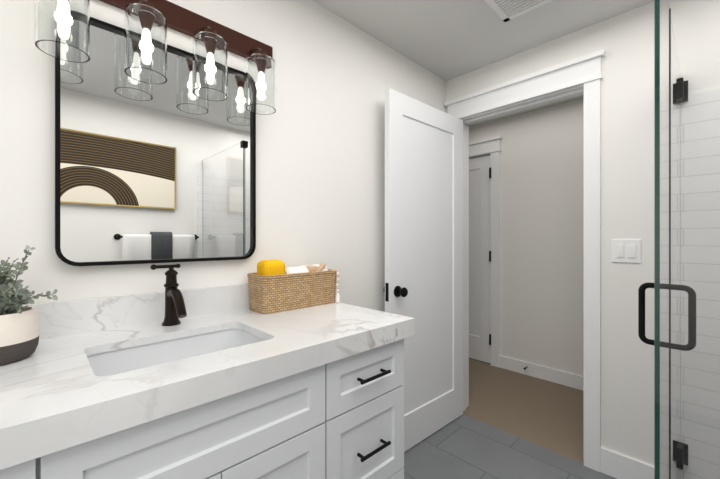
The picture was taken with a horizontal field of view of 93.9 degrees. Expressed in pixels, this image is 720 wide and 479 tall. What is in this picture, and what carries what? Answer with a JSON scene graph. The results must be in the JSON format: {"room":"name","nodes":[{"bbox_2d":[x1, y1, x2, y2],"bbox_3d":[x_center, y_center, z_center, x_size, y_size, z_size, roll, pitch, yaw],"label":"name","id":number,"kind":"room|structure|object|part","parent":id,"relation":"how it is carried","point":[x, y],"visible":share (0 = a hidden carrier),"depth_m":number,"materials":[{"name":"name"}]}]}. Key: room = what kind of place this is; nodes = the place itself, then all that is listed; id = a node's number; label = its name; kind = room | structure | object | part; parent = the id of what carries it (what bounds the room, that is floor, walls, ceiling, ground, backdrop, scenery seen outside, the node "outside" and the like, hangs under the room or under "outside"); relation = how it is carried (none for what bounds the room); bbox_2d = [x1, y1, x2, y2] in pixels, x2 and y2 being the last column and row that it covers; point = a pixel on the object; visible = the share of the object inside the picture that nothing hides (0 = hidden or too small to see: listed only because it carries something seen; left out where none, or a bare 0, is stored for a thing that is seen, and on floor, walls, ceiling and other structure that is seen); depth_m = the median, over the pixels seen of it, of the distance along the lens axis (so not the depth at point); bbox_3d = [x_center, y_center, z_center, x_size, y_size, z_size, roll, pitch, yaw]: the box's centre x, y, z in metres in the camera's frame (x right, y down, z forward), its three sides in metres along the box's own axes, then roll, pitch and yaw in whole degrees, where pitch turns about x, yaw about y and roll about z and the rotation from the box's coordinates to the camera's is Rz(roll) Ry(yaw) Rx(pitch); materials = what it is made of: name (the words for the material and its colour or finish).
{"room":"bathroom","nodes":[
{"label":"bathroom","id":0,"kind":"room"},
{"bbox_2d":[0,0,445,311],"bbox_3d":[-0.545,0.035,1.378,3.370,2.350,0.120,0,0,-44],"label":"wall","id":1,"kind":"structure","parent":0,"point":[320,165],"depth_m":1.50,"materials":[{"name":"white paint"}]},
{"bbox_2d":[22,284,249,339],"bbox_3d":[-0.686,0.230,1.143,1.342,0.100,0.018,0,0,-44],"label":"backsplash","id":2,"kind":"structure","parent":1,"relation":"attached to","point":[61,318],"depth_m":1.07,"materials":[{"name":"white stone"}]},
{"bbox_2d":[55,17,255,265],"bbox_3d":[-0.653,-0.293,1.171,0.607,0.745,0.027,0,0,-44],"label":"mirror","id":3,"kind":"object","parent":1,"relation":"attached to","point":[145,173],"visible":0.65,"depth_m":1.12,"materials":[{"name":"black mirror"}]},
{"bbox_2d":[35,0,275,114],"bbox_3d":[-0.608,-0.661,1.122,0.765,0.313,0.160,0,0,-44],"label":"sconce","id":4,"kind":"object","parent":1,"relation":"attached to","point":[62,29],"visible":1,"depth_m":1.08,"materials":[{"name":"clear glass"}]},
{"bbox_2d":[446,77,456,113],"bbox_3d":[0.694,0.035,2.434,0.120,2.350,0.083,0,0,-44],"label":"wall","id":5,"kind":"structure","parent":0,"point":[451,89],"depth_m":2.39,"materials":[{"name":"white paint"}]},
{"bbox_2d":[313,0,653,126],"bbox_3d":[0.461,-1.190,1.085,4.410,0.100,4.540,0,0,-44],"label":"ceiling","id":6,"kind":"structure","parent":0,"point":[446,40],"depth_m":1.80,"materials":[{"name":"white paint"}]},
{"bbox_2d":[484,0,552,21],"bbox_3d":[0.748,-1.132,1.543,0.280,0.016,0.280,0,0,-44],"label":"ceiling vent","id":7,"kind":"object","parent":6,"relation":"in","point":[506,10],"visible":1,"depth_m":1.62,"materials":[{"name":"white"}]},
{"bbox_2d":[403,359,616,478],"bbox_3d":[0.461,1.260,1.085,4.170,0.100,4.300,0,0,-44],"label":"floor","id":8,"kind":"structure","parent":0,"point":[462,446],"depth_m":2.06,"materials":[{"name":"grey tile"}]},
{"bbox_2d":[0,320,414,478],"bbox_3d":[-0.485,0.756,0.935,1.342,0.908,0.596,0,0,-44],"label":"bathroom vanity","id":9,"kind":"object","parent":8,"relation":"on","point":[221,382],"depth_m":0.83,"materials":[{"name":"white paint"}]},
{"bbox_2d":[0,302,414,435],"bbox_3d":[-0.489,0.310,0.940,1.342,0.060,0.583,0,0,-44],"label":"countertop","id":10,"kind":"structure","parent":9,"relation":"on","point":[57,380],"depth_m":0.79,"materials":[{"name":"white stone"}]},
{"bbox_2d":[0,245,57,365],"bbox_3d":[-0.844,0.146,0.758,0.237,0.265,0.236,0,0,-44],"label":"plant","id":11,"kind":"object","parent":10,"relation":"on","point":[19,330],"visible":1,"depth_m":0.77,"materials":[{"name":"leaves"},{"name":"ceramic"},{"name":"soil"}]},
{"bbox_2d":[150,264,186,325],"bbox_3d":[-0.601,0.179,1.064,0.089,0.200,0.154,0,0,-44],"label":"faucet","id":12,"kind":"object","parent":10,"relation":"on","point":[175,309],"visible":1,"depth_m":1.09,"materials":[{"name":"black metal"}]},
{"bbox_2d":[247,260,339,313],"bbox_3d":[-0.270,0.180,1.412,0.370,0.197,0.168,0,0,-44],"label":"basket","id":13,"kind":"object","parent":10,"relation":"on","point":[275,286],"visible":1,"depth_m":1.33,"materials":[{"name":"wicker"}]},
{"bbox_2d":[638,0,719,478],"bbox_3d":[1.397,0.215,0.907,0.974,1.959,0.926,0,0,-44],"label":"glass","id":14,"kind":"object","parent":8,"relation":"on","point":[685,285],"visible":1,"depth_m":0.83,"materials":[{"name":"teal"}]},
{"bbox_2d":[469,98,582,375],"bbox_3d":[2.132,0.035,2.442,0.120,2.350,3.930,0,0,-44],"label":"wall","id":15,"kind":"structure","parent":0,"point":[541,237],"depth_m":2.92,"materials":[{"name":"white paint"}]},
{"bbox_2d":[469,153,489,158],"bbox_3d":[1.046,0.180,3.567,0.120,2.060,0.802,0,0,-44],"label":"trim","id":16,"kind":"structure","parent":15,"relation":"attached to","point":[479,156],"depth_m":3.36,"materials":[{"name":"white wood"}]},
{"bbox_2d":[469,155,490,362],"bbox_3d":[1.004,0.191,3.514,0.095,2.022,0.772,0,0,-44],"label":"hall door","id":17,"kind":"structure","parent":15,"relation":"in","point":[479,261],"depth_m":3.35,"materials":[{"name":"white wood"}]},
{"bbox_3d":[1.004,0.160,3.489,0.060,1.700,0.736,0,0,-44],"label":"hall door hinges","id":18,"kind":"part","parent":17,"relation":"part of","materials":[{"name":"black metal"}]},
{"bbox_2d":[469,135,501,367],"bbox_3d":[0.989,0.117,3.512,0.038,2.186,0.982,0,0,-44],"label":"door frame","id":19,"kind":"structure","parent":15,"relation":"attached to","point":[492,146],"depth_m":3.21,"materials":[{"name":"white wood"}]},
{"bbox_2d":[500,356,582,389],"bbox_3d":[2.387,1.155,2.081,0.014,0.110,3.058,0,0,-44],"label":"baseboard","id":20,"kind":"structure","parent":15,"relation":"attached to","point":[554,375],"depth_m":2.89,"materials":[{"name":"white wood"}]},
{"bbox_2d":[457,2,653,465],"bbox_3d":[1.465,0.035,1.635,0.120,2.350,2.137,0,0,-44],"label":"wall","id":21,"kind":"structure","parent":0,"point":[625,41],"depth_m":1.69,"materials":[{"name":"white paint"}]},
{"bbox_2d":[461,85,583,458],"bbox_3d":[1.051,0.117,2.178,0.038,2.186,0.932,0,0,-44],"label":"door frame","id":22,"kind":"structure","parent":21,"relation":"attached to","point":[468,232],"depth_m":2.44,"materials":[{"name":"white wood"}]},
{"bbox_2d":[444,49,604,471],"bbox_3d":[0.938,0.117,2.068,0.038,2.186,0.932,0,0,-44],"label":"door frame","id":23,"kind":"structure","parent":21,"relation":"attached to","point":[585,70],"depth_m":1.78,"materials":[{"name":"white wood"}]},
{"bbox_2d":[384,88,462,451],"bbox_3d":[0.422,0.191,2.088,0.755,2.022,0.150,0,0,-44],"label":"door","id":24,"kind":"structure","parent":23,"relation":"attached to","point":[424,204],"depth_m":2.05,"materials":[{"name":"white wood"}]},
{"bbox_3d":[0.422,0.157,2.088,0.755,1.690,0.150,0,0,-44],"label":"door hardware","id":25,"kind":"part","parent":24,"relation":"part of","materials":[{"name":"black metal"}]},
{"bbox_2d":[612,240,640,262],"bbox_3d":[1.331,0.058,1.681,0.010,0.116,0.115,0,0,-44],"label":"switch plate","id":26,"kind":"object","parent":21,"relation":"attached to","point":[626,251],"visible":1,"depth_m":1.68,"materials":[{"name":"white plastic"}]},
{"bbox_2d":[600,447,653,478],"bbox_3d":[0.226,1.147,0.580,3.130,0.125,2.100,0,0,-44],"label":"baseboard","id":27,"kind":"structure","parent":21,"relation":"attached to","point":[616,465],"depth_m":1.68,"materials":[{"name":"white wood"}]}
]}

